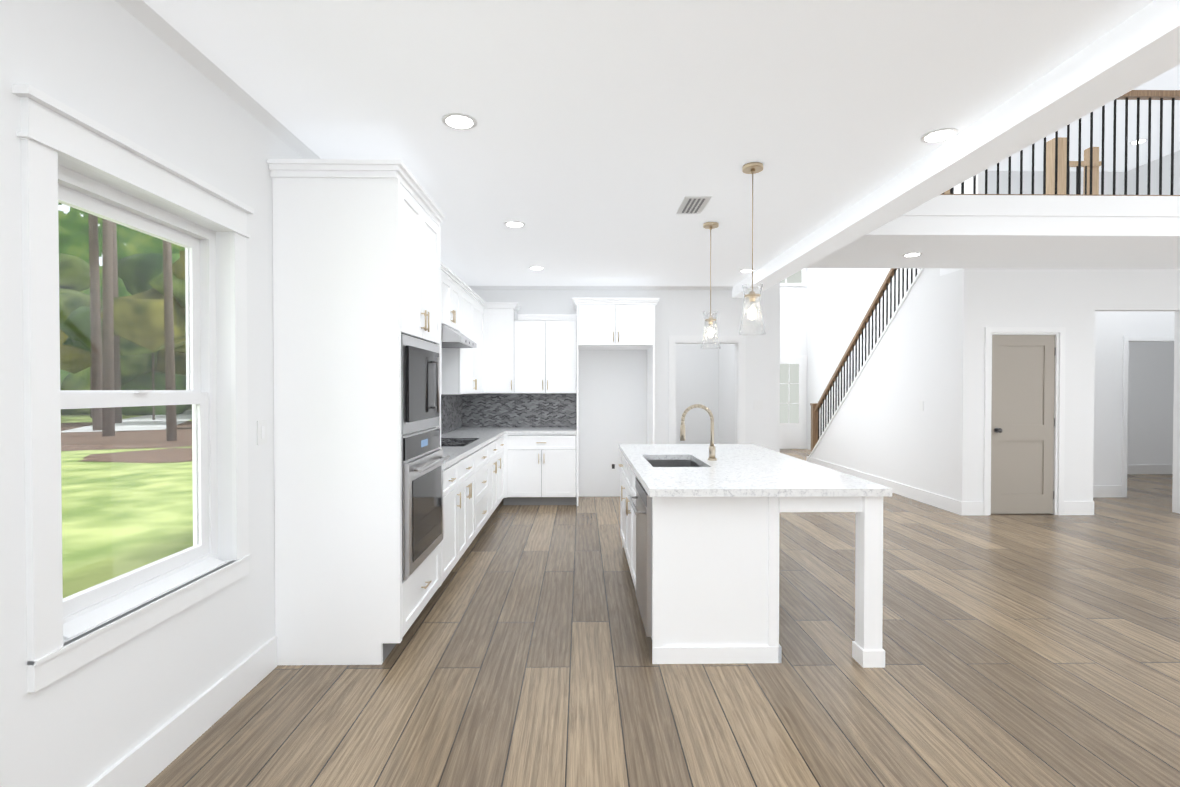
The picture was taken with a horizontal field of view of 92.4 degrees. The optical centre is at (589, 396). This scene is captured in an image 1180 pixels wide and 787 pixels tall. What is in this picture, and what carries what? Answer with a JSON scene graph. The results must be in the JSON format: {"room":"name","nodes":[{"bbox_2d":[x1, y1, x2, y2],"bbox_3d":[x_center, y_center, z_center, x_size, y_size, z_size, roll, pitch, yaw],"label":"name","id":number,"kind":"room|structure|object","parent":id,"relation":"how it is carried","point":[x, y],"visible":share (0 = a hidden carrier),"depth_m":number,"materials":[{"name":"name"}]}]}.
{"room":"kitchen","nodes":[
{"label":"kitchen","id":0,"kind":"room"},
{"bbox_2d":[0,0,303,786],"bbox_3d":[-1.705,-0.071,3.423,0.150,2.900,14.020,0,1,-1],"label":"wall","id":1,"kind":"structure","parent":0,"point":[114,66],"depth_m":1.99,"materials":[{"name":"white paint"}]},
{"bbox_2d":[12,84,253,691],"bbox_3d":[-1.660,-0.018,2.118,0.189,1.710,1.082,0,1,-1],"label":"window","id":2,"kind":"structure","parent":1,"relation":"in","point":[88,609],"depth_m":1.95,"materials":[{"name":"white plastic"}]},
{"bbox_2d":[114,0,320,158],"bbox_3d":[-1.585,-1.361,1.984,0.045,0.045,10.930,0,1,-1],"label":"crown molding","id":3,"kind":"structure","parent":1,"relation":"attached to","point":[151,19],"depth_m":2.36,"materials":[{"name":"white paint"}]},
{"bbox_2d":[257,420,266,444],"bbox_3d":[-1.616,0.177,2.788,0.009,0.120,0.080,0,1,-1],"label":"light switch","id":4,"kind":"object","parent":1,"relation":"attached to","point":[261,432],"visible":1,"depth_m":2.78,"materials":[{"name":"white plastic"}]},
{"bbox_2d":[441,266,444,393],"bbox_3d":[-1.467,-0.553,4.361,0.348,1.100,1.196,0,1,-1],"label":"upper cabinet","id":5,"kind":"object","parent":1,"relation":"attached to","point":[442,267],"depth_m":5.06,"materials":[{"name":"white wood"}]},
{"bbox_2d":[445,270,460,332],"bbox_3d":[-1.482,-0.879,5.332,0.348,0.471,0.761,0,1,-1],"label":"upper cabinet","id":6,"kind":"object","parent":1,"relation":"attached to","point":[452,287],"depth_m":5.37,"materials":[{"name":"white wood"}]},
{"bbox_2d":[442,324,476,347],"bbox_3d":[-1.391,-0.559,5.337,0.512,0.159,0.738,0,1,-1],"label":"range hood","id":7,"kind":"object","parent":6,"relation":"attached to","point":[452,338],"visible":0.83,"depth_m":5.05,"materials":[{"name":"silver metal"}]},
{"bbox_2d":[445,286,472,393],"bbox_3d":[-1.493,-0.574,6.098,0.348,1.100,0.769,0,1,-1],"label":"upper cabinet","id":8,"kind":"object","parent":1,"relation":"attached to","point":[458,361],"depth_m":5.88,"materials":[{"name":"white wood"}]},
{"bbox_2d":[473,294,488,393],"bbox_3d":[-1.474,-0.582,6.741,0.406,1.100,0.755,0,1,-1],"label":"upper cabinet","id":9,"kind":"object","parent":1,"relation":"attached to","point":[480,307],"depth_m":6.93,"materials":[{"name":"white wood"}]},
{"bbox_2d":[87,456,1172,786],"bbox_3d":[4.281,1.282,5.081,12.170,0.155,16.880,0,1,-1],"label":"baseboard","id":10,"kind":"structure","parent":1,"relation":"attached to","point":[153,756],"depth_m":2.48,"materials":[{"name":"white paint"}]},
{"bbox_2d":[473,282,779,496],"bbox_3d":[0.342,-0.121,7.555,4.370,2.900,0.120,0,1,-1],"label":"wall","id":11,"kind":"structure","parent":0,"point":[612,399],"depth_m":7.50,"materials":[{"name":"white paint"}]},
{"bbox_2d":[489,302,520,392],"bbox_3d":[-1.129,-0.588,7.260,0.460,1.100,0.407,0,1,-1],"label":"upper cabinet","id":12,"kind":"object","parent":11,"relation":"attached to","point":[504,327],"depth_m":7.12,"materials":[{"name":"white wood"}]},
{"bbox_2d":[521,318,576,392],"bbox_3d":[-0.567,-0.513,7.298,0.787,0.949,0.350,0,1,-1],"label":"upper cabinet","id":13,"kind":"object","parent":11,"relation":"attached to","point":[529,353],"depth_m":7.13,"materials":[{"name":"white wood"}]},
{"bbox_2d":[469,286,732,289],"bbox_3d":[0.129,-1.427,7.453,3.520,0.045,0.045,0,1,-1],"label":"crown molding","id":14,"kind":"structure","parent":11,"relation":"attached to","point":[472,287],"depth_m":7.45,"materials":[{"name":"white paint"}]},
{"bbox_2d":[610,462,615,470],"bbox_3d":[0.308,0.930,7.503,0.080,0.120,0.008,0,1,-1],"label":"outlet","id":15,"kind":"object","parent":11,"relation":"attached to","point":[612,466],"visible":1,"depth_m":7.50,"materials":[{"name":"white"}]},
{"bbox_2d":[668,335,745,443],"bbox_3d":[1.553,0.261,7.569,1.020,2.135,0.138,0,1,-1],"label":"door frame","id":16,"kind":"structure","parent":11,"relation":"attached to","point":[739,341],"depth_m":7.50,"materials":[{"name":"white paint"}]},
{"bbox_2d":[143,0,1153,285],"bbox_3d":[0.205,-1.471,3.435,3.970,0.140,14.020,0,1,-1],"label":"ceiling","id":17,"kind":"structure","parent":0,"point":[599,142],"depth_m":2.65,"materials":[{"name":"white paint"}]},
{"bbox_2d":[441,113,476,129],"bbox_3d":[-0.661,-1.390,2.863,0.176,0.007,0.176,0,1,-1],"label":"recessed light","id":18,"kind":"object","parent":17,"relation":"in","point":[459,121],"visible":1,"depth_m":2.85,"materials":[{"name":"white"}]},
{"bbox_2d":[504,221,524,227],"bbox_3d":[-0.619,-1.412,4.644,0.176,0.007,0.176,0,1,-1],"label":"recessed light","id":19,"kind":"object","parent":17,"relation":"in","point":[515,224],"visible":1,"depth_m":4.63,"materials":[{"name":"white plastic"}]},
{"bbox_2d":[529,266,544,269],"bbox_3d":[-0.594,-1.432,6.314,0.176,0.007,0.176,0,1,-1],"label":"recessed light","id":20,"kind":"object","parent":17,"relation":"in","point":[536,268],"visible":0.98,"depth_m":6.32,"materials":[{"name":"white plastic"}]},
{"bbox_2d":[676,196,711,213],"bbox_3d":[0.759,-1.405,4.165,0.190,0.009,0.380,0,1,-1],"label":"ceiling vent","id":21,"kind":"object","parent":17,"relation":"in","point":[693,204],"visible":0.94,"depth_m":4.13,"materials":[{"name":"white metal"}]},
{"bbox_2d":[701,222,719,348],"bbox_3d":[0.992,-0.904,4.644,0.158,1.022,0.158,0,1,-1],"label":"pendant light","id":22,"kind":"object","parent":17,"relation":"hanging from","point":[710,226],"visible":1,"depth_m":4.63,"materials":[{"name":"clear glass"}]},
{"bbox_2d":[739,269,754,271],"bbox_3d":[1.794,-1.434,6.451,0.176,0.007,0.176,0,1,-1],"label":"recessed light","id":23,"kind":"object","parent":17,"relation":"in","point":[746,270],"visible":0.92,"depth_m":6.42,"materials":[{"name":"white plastic"}]},
{"bbox_2d":[739,162,765,334],"bbox_3d":[0.990,-0.890,3.444,0.158,1.022,0.158,0,1,-1],"label":"pendant light","id":24,"kind":"object","parent":17,"relation":"hanging from","point":[752,168],"visible":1,"depth_m":3.43,"materials":[{"name":"clear glass"}]},
{"bbox_2d":[920,128,958,142],"bbox_3d":[1.866,-1.392,3.022,0.176,0.007,0.176,0,1,-1],"label":"recessed light","id":25,"kind":"object","parent":17,"relation":"in","point":[939,135],"visible":1,"depth_m":3.01,"materials":[{"name":"white"}]},
{"bbox_2d":[732,0,1179,297],"bbox_3d":[2.091,-1.314,2.041,0.240,0.140,10.930,0,1,-1],"label":"beam","id":26,"kind":"structure","parent":17,"relation":"attached to","point":[1138,49],"depth_m":2.66,"materials":[{"name":"white paint"}]},
{"bbox_2d":[145,449,1179,786],"bbox_3d":[4.265,1.419,5.123,12.600,0.120,17.200,0,1,-1],"label":"floor","id":27,"kind":"structure","parent":0,"point":[1031,649],"depth_m":2.77,"materials":[{"name":"brown wood"}]},
{"bbox_2d":[267,159,449,664],"bbox_3d":[-1.264,0.093,3.311,0.723,2.575,0.919,0,1,-1],"label":"tall cabinet","id":28,"kind":"object","parent":27,"relation":"on","point":[359,458],"visible":0.96,"depth_m":2.90,"materials":[{"name":"white wood"}]},
{"bbox_2d":[442,461,460,582],"bbox_3d":[-1.317,0.932,4.065,0.638,0.880,0.564,0,1,-1],"label":"base cabinet","id":29,"kind":"object","parent":27,"relation":"on","point":[451,542],"depth_m":4.10,"materials":[{"name":"white wood"}]},
{"bbox_2d":[461,449,476,555],"bbox_3d":[-1.325,0.925,4.600,0.638,0.880,0.761,0,1,-1],"label":"base cabinet","id":30,"kind":"object","parent":27,"relation":"on","point":[469,462],"depth_m":4.69,"materials":[{"name":"white wood"}]},
{"bbox_2d":[477,441,492,533],"bbox_3d":[-1.337,0.916,5.356,0.638,0.880,0.877,0,1,-1],"label":"base cabinet","id":31,"kind":"object","parent":27,"relation":"on","point":[485,454],"depth_m":5.46,"materials":[{"name":"white wood"}]},
{"bbox_2d":[441,429,504,468],"bbox_3d":[-1.337,0.453,5.625,0.646,0.040,3.696,0,1,-1],"label":"countertop","id":32,"kind":"structure","parent":31,"relation":"on","point":[455,452],"depth_m":5.47,"materials":[{"name":"white stone"}]},
{"bbox_2d":[441,437,480,444],"bbox_3d":[-1.342,0.432,5.351,0.455,0.009,0.750,0,1,-1],"label":"cooktop","id":33,"kind":"object","parent":32,"relation":"in","point":[444,440],"depth_m":5.46,"materials":[{"name":"black glass"}]},
{"bbox_2d":[493,437,500,511],"bbox_3d":[-1.348,0.907,6.064,0.638,0.880,0.666,0,1,-1],"label":"base cabinet","id":34,"kind":"object","parent":27,"relation":"on","point":[496,440],"depth_m":6.28,"materials":[{"name":"white wood"}]},
{"bbox_2d":[501,433,504,504],"bbox_3d":[-1.355,0.901,6.565,0.638,0.880,0.592,0,1,-1],"label":"base cabinet","id":35,"kind":"object","parent":27,"relation":"on","point":[502,434],"depth_m":6.79,"materials":[{"name":"white wood"}]},
{"bbox_2d":[509,433,576,504],"bbox_3d":[-0.619,0.894,7.156,0.896,0.880,0.667,0,1,-1],"label":"base cabinet","id":36,"kind":"object","parent":27,"relation":"on","point":[514,448],"depth_m":6.86,"materials":[{"name":"white wood"}]},
{"bbox_2d":[505,429,576,432],"bbox_3d":[-0.604,0.434,7.160,0.866,0.040,0.648,0,1,-1],"label":"countertop","id":37,"kind":"structure","parent":36,"relation":"on","point":[506,430],"depth_m":6.90,"materials":[{"name":"white stone"}]},
{"bbox_2d":[572,298,659,505],"bbox_3d":[0.308,0.071,7.158,1.050,2.525,0.670,0,1,-1],"label":"tall cabinet","id":38,"kind":"object","parent":27,"relation":"on","point":[618,323],"visible":1,"depth_m":6.85,"materials":[{"name":"white wood"}]},
{"bbox_2d":[619,452,884,667],"bbox_3d":[0.859,0.932,4.030,1.265,0.880,2.310,0,1,-1],"label":"kitchen island","id":39,"kind":"object","parent":27,"relation":"on","point":[699,528],"depth_m":2.94,"materials":[{"name":"white wood"}]},
{"bbox_2d":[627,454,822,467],"bbox_3d":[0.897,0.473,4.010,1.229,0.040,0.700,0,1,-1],"label":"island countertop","id":40,"kind":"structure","parent":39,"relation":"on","point":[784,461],"depth_m":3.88,"materials":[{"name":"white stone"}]},
{"bbox_2d":[647,456,702,467],"bbox_3d":[0.592,0.594,4.007,0.400,0.227,0.720,0,1,-1],"label":"sink","id":41,"kind":"object","parent":40,"relation":"in","point":[656,461],"depth_m":4.36,"materials":[{"name":"grey metal"}]},
{"bbox_2d":[680,405,718,459],"bbox_3d":[0.767,0.262,4.027,0.261,0.381,0.108,0,1,-1],"label":"faucet","id":42,"kind":"object","parent":40,"relation":"on","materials":[{"name":"gold metal"}]},
{"bbox_2d":[635,468,891,495],"bbox_3d":[0.908,0.482,3.255,1.229,0.040,0.810,0,1,-1],"label":"island countertop","id":43,"kind":"structure","parent":39,"relation":"on","point":[657,481],"depth_m":3.04,"materials":[{"name":"white stone"}]},
{"bbox_2d":[676,344,718,443],"bbox_3d":[0.239,-0.155,10.403,4.250,2.900,0.120,0,1,-1],"label":"wall","id":44,"kind":"structure","parent":0,"point":[697,374],"depth_m":10.37,"materials":[{"name":"white paint"}]},
{"bbox_2d":[719,344,734,443],"bbox_3d":[2.421,-1.568,10.604,0.120,5.720,5.950,0,1,-1],"label":"wall","id":45,"kind":"structure","parent":0,"point":[726,393],"depth_m":9.76,"materials":[{"name":"white paint"}]},
{"bbox_2d":[780,268,806,354],"bbox_3d":[6.336,-1.604,13.579,8.040,5.720,0.120,0,1,-1],"label":"wall","id":46,"kind":"structure","parent":0,"point":[793,320],"depth_m":13.49,"materials":[{"name":"white paint"}]},
{"bbox_2d":[780,268,804,285],"bbox_3d":[4.662,-2.993,13.451,0.890,0.740,0.039,0,1,-1],"label":"window","id":47,"kind":"structure","parent":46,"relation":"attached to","point":[797,278],"depth_m":13.46,"materials":[{"name":"white paint"}]},
{"bbox_2d":[780,355,806,448],"bbox_3d":[4.740,0.137,13.461,0.865,2.240,0.099,0,1,-1],"label":"front door","id":48,"kind":"structure","parent":46,"relation":"in","point":[793,401],"depth_m":13.47,"materials":[{"name":"white paint"}]},
{"bbox_2d":[811,268,956,498],"bbox_3d":[4.231,-0.259,8.608,0.120,3.150,4.230,0,1,-1],"label":"wall","id":49,"kind":"structure","parent":0,"point":[882,426],"depth_m":7.37,"materials":[{"name":"white paint"}]},
{"bbox_2d":[807,268,923,460],"bbox_3d":[4.229,-0.303,8.792,0.160,3.113,3.879,0,1,-1],"label":"trim","id":50,"kind":"structure","parent":49,"relation":"on","point":[878,342],"depth_m":8.35,"materials":[{"name":"white paint"}]},
{"bbox_2d":[810,189,949,451],"bbox_3d":[4.230,-0.825,8.686,0.120,4.280,3.880,0,1,-1],"label":"stair railing","id":51,"kind":"object","parent":50,"relation":"on","point":[815,407],"visible":0.56,"depth_m":8.97,"materials":[{"name":"wood"}]},
{"bbox_2d":[807,170,984,449],"bbox_3d":[5.300,-1.501,9.999,0.120,5.600,7.010,0,1,-1],"label":"wall","id":52,"kind":"structure","parent":0,"point":[839,301],"depth_m":11.86,"materials":[{"name":"white paint"}]},
{"bbox_2d":[806,235,1179,275],"bbox_3d":[6.202,-1.642,9.266,8.200,0.340,8.500,0,1,-1],"label":"ceiling","id":53,"kind":"structure","parent":0,"point":[945,254],"depth_m":5.61,"materials":[{"name":"white paint"}]},
{"bbox_2d":[902,252,921,256],"bbox_3d":[3.246,-1.424,5.693,0.176,0.007,0.176,0,1,-1],"label":"recessed light","id":54,"kind":"object","parent":53,"relation":"in","point":[914,254],"visible":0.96,"depth_m":5.67,"materials":[{"name":"white plastic"}]},
{"bbox_2d":[940,90,1179,195],"bbox_3d":[6.263,-2.321,5.068,8.165,1.120,0.130,0,1,-1],"label":"railing","id":55,"kind":"object","parent":53,"relation":"on","point":[1160,95],"visible":0.25,"depth_m":5.04,"materials":[{"name":"brown wood"}]},
{"bbox_2d":[1046,137,1100,194],"bbox_3d":[5.798,-2.402,6.772,0.803,1.240,0.226,0,1,-14],"label":"railing","id":56,"kind":"object","parent":53,"relation":"on","point":[1062,165],"visible":0.38,"depth_m":6.69,"materials":[{"name":"brown wood"}]},
{"bbox_2d":[987,171,1123,194],"bbox_3d":[7.812,-3.072,10.883,4.930,2.480,0.120,0,1,-1],"label":"wall","id":57,"kind":"structure","parent":0,"point":[1027,183],"depth_m":10.82,"materials":[{"name":"white paint"}]},
{"bbox_2d":[955,269,1179,513],"bbox_3d":[7.274,-0.048,6.481,6.140,2.780,0.120,0,1,-1],"label":"wall","id":58,"kind":"structure","parent":0,"point":[1072,301],"depth_m":6.39,"materials":[{"name":"white paint"}]},
{"bbox_2d":[991,335,1055,513],"bbox_3d":[4.903,0.319,6.394,0.730,2.024,0.122,0,1,-1],"label":"closet door","id":59,"kind":"structure","parent":58,"relation":"in","point":[1022,430],"depth_m":6.41,"materials":[{"name":"beige wood"}]},
{"bbox_2d":[983,327,1065,514],"bbox_3d":[4.900,0.281,6.440,0.910,2.122,0.138,0,1,-1],"label":"door frame","id":60,"kind":"structure","parent":58,"relation":"attached to","point":[1059,333],"depth_m":6.37,"materials":[{"name":"white paint"}]},
{"bbox_2d":[988,64,1179,171],"bbox_3d":[6.325,-4.301,5.045,8.320,0.120,17.120,0,1,-1],"label":"ceiling","id":61,"kind":"structure","parent":0,"point":[1169,79],"depth_m":9.27,"materials":[{"name":"white paint"}]},
{"bbox_2d":[1130,139,1147,144],"bbox_3d":[9.247,-4.291,9.530,0.220,0.007,0.220,0,1,-1],"label":"recessed light","id":62,"kind":"object","parent":61,"relation":"in","point":[1140,141],"visible":0.88,"depth_m":9.52,"materials":[{"name":"white"}]},
{"bbox_2d":[1093,311,1174,484],"bbox_3d":[7.864,-0.060,7.520,4.930,2.780,0.120,0,1,-1],"label":"wall","id":63,"kind":"structure","parent":0,"point":[1112,328],"depth_m":7.44,"materials":[{"name":"white paint"}]},
{"bbox_2d":[1121,336,1173,496],"bbox_3d":[7.514,0.270,7.450,1.010,2.120,0.018,0,1,-1],"label":"door frame","id":64,"kind":"structure","parent":63,"relation":"attached to","point":[1126,339],"depth_m":7.43,"materials":[{"name":"white paint"}]},
{"bbox_2d":[1127,342,1173,464],"bbox_3d":[7.833,-0.085,9.520,4.930,2.780,0.120,0,1,-1],"label":"wall","id":65,"kind":"structure","parent":0,"point":[1150,396],"depth_m":9.49,"materials":[{"name":"white paint"}]},
{"bbox_2d":[1127,150,1179,194],"bbox_3d":[10.425,-1.502,5.141,0.120,5.720,17.120,0,1,-1],"label":"wall","id":66,"kind":"structure","parent":0,"point":[1154,177],"depth_m":10.27,"materials":[{"name":"white paint"}]},
{"bbox_2d":[866,195,1179,235],"bbox_3d":[6.266,-1.590,5.008,8.200,0.348,0.018,0,1,-1],"label":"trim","id":67,"kind":"structure","parent":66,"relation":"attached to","point":[1027,215],"depth_m":4.97,"materials":[{"name":"white paint"}]},
{"label":"outside","id":68,"kind":"structure","parent":0,"visible":0},
{"bbox_2d":[61,410,191,431],"bbox_3d":[-44.066,1.044,74.582,45.240,0.001,98.694,0,1,-1],"label":"path","id":69,"kind":"structure","parent":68,"point":[127,426],"depth_m":32.40,"materials":[{"name":"grey concrete"}]},
{"bbox_2d":[61,421,191,462],"bbox_3d":[-20.655,1.655,25.140,21.708,0.001,20.353,0,1,-1],"label":"dirt ground","id":70,"kind":"structure","parent":68,"point":[115,440],"depth_m":20.14,"materials":[{"name":"brown soil"}]},
{"bbox_2d":[61,414,192,597],"bbox_3d":[-81.802,1.408,58.618,158.320,0.300,200.000,0,1,-1],"label":"ground","id":71,"kind":"structure","parent":68,"point":[147,532],"depth_m":8.91,"materials":[{"name":"green plant"}]},
{"bbox_2d":[59,253,101,417],"bbox_3d":[-34.701,-4.066,39.066,6.094,11.123,7.530,0,1,-1],"label":"tree","id":72,"kind":"object","parent":71,"relation":"on","point":[84,352],"depth_m":37.03,"materials":[{"name":"green plant"}]},
{"bbox_2d":[88,213,101,430],"bbox_3d":[-24.028,-10.217,27.083,6.780,23.723,7.266,0,1,-1],"label":"tree","id":73,"kind":"object","parent":71,"relation":"on","point":[95,340],"depth_m":26.80,"materials":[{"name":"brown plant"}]},
{"bbox_2d":[102,219,114,436],"bbox_3d":[-19.557,-9.796,24.259,6.385,22.945,8.451,0,1,-1],"label":"tree","id":74,"kind":"object","parent":71,"relation":"on","point":[107,331],"depth_m":23.56,"materials":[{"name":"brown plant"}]},
{"bbox_2d":[113,223,121,422],"bbox_3d":[-27.981,-10.431,33.054,7.828,24.005,6.878,0,1,-1],"label":"tree","id":75,"kind":"object","parent":71,"relation":"on","point":[116,347],"depth_m":32.78,"materials":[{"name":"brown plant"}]},
{"bbox_2d":[60,253,185,419],"bbox_3d":[-28.301,-3.923,36.074,7.290,10.910,7.366,0,1,-1],"label":"tree","id":76,"kind":"object","parent":71,"relation":"on","point":[136,271],"depth_m":33.83,"materials":[{"name":"green plant"}]},
{"bbox_2d":[58,203,191,415],"bbox_3d":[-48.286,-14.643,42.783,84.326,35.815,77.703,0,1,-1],"label":"tree","id":77,"kind":"object","parent":71,"relation":"on","point":[84,253],"depth_m":44.91,"materials":[{"name":"green plant"}]},
{"bbox_2d":[101,251,185,351],"bbox_3d":[-22.462,-3.277,32.537,7.260,9.705,7.348,0,1,-1],"label":"tree","id":78,"kind":"object","parent":71,"relation":"on","point":[127,327],"depth_m":29.80,"materials":[{"name":"green plant"}]},
{"bbox_2d":[163,240,176,440],"bbox_3d":[-16.211,-8.825,21.511,7.651,21.072,7.660,0,1,-1],"label":"tree","id":79,"kind":"object","parent":71,"relation":"on","point":[170,352],"depth_m":21.46,"materials":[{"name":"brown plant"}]},
{"bbox_2d":[174,341,185,352],"bbox_3d":[-30.275,-4.127,44.908,5.881,11.104,7.003,0,1,-1],"label":"tree","id":80,"kind":"object","parent":71,"relation":"on","point":[181,347],"depth_m":42.50,"materials":[{"name":"green plant"}]}
]}

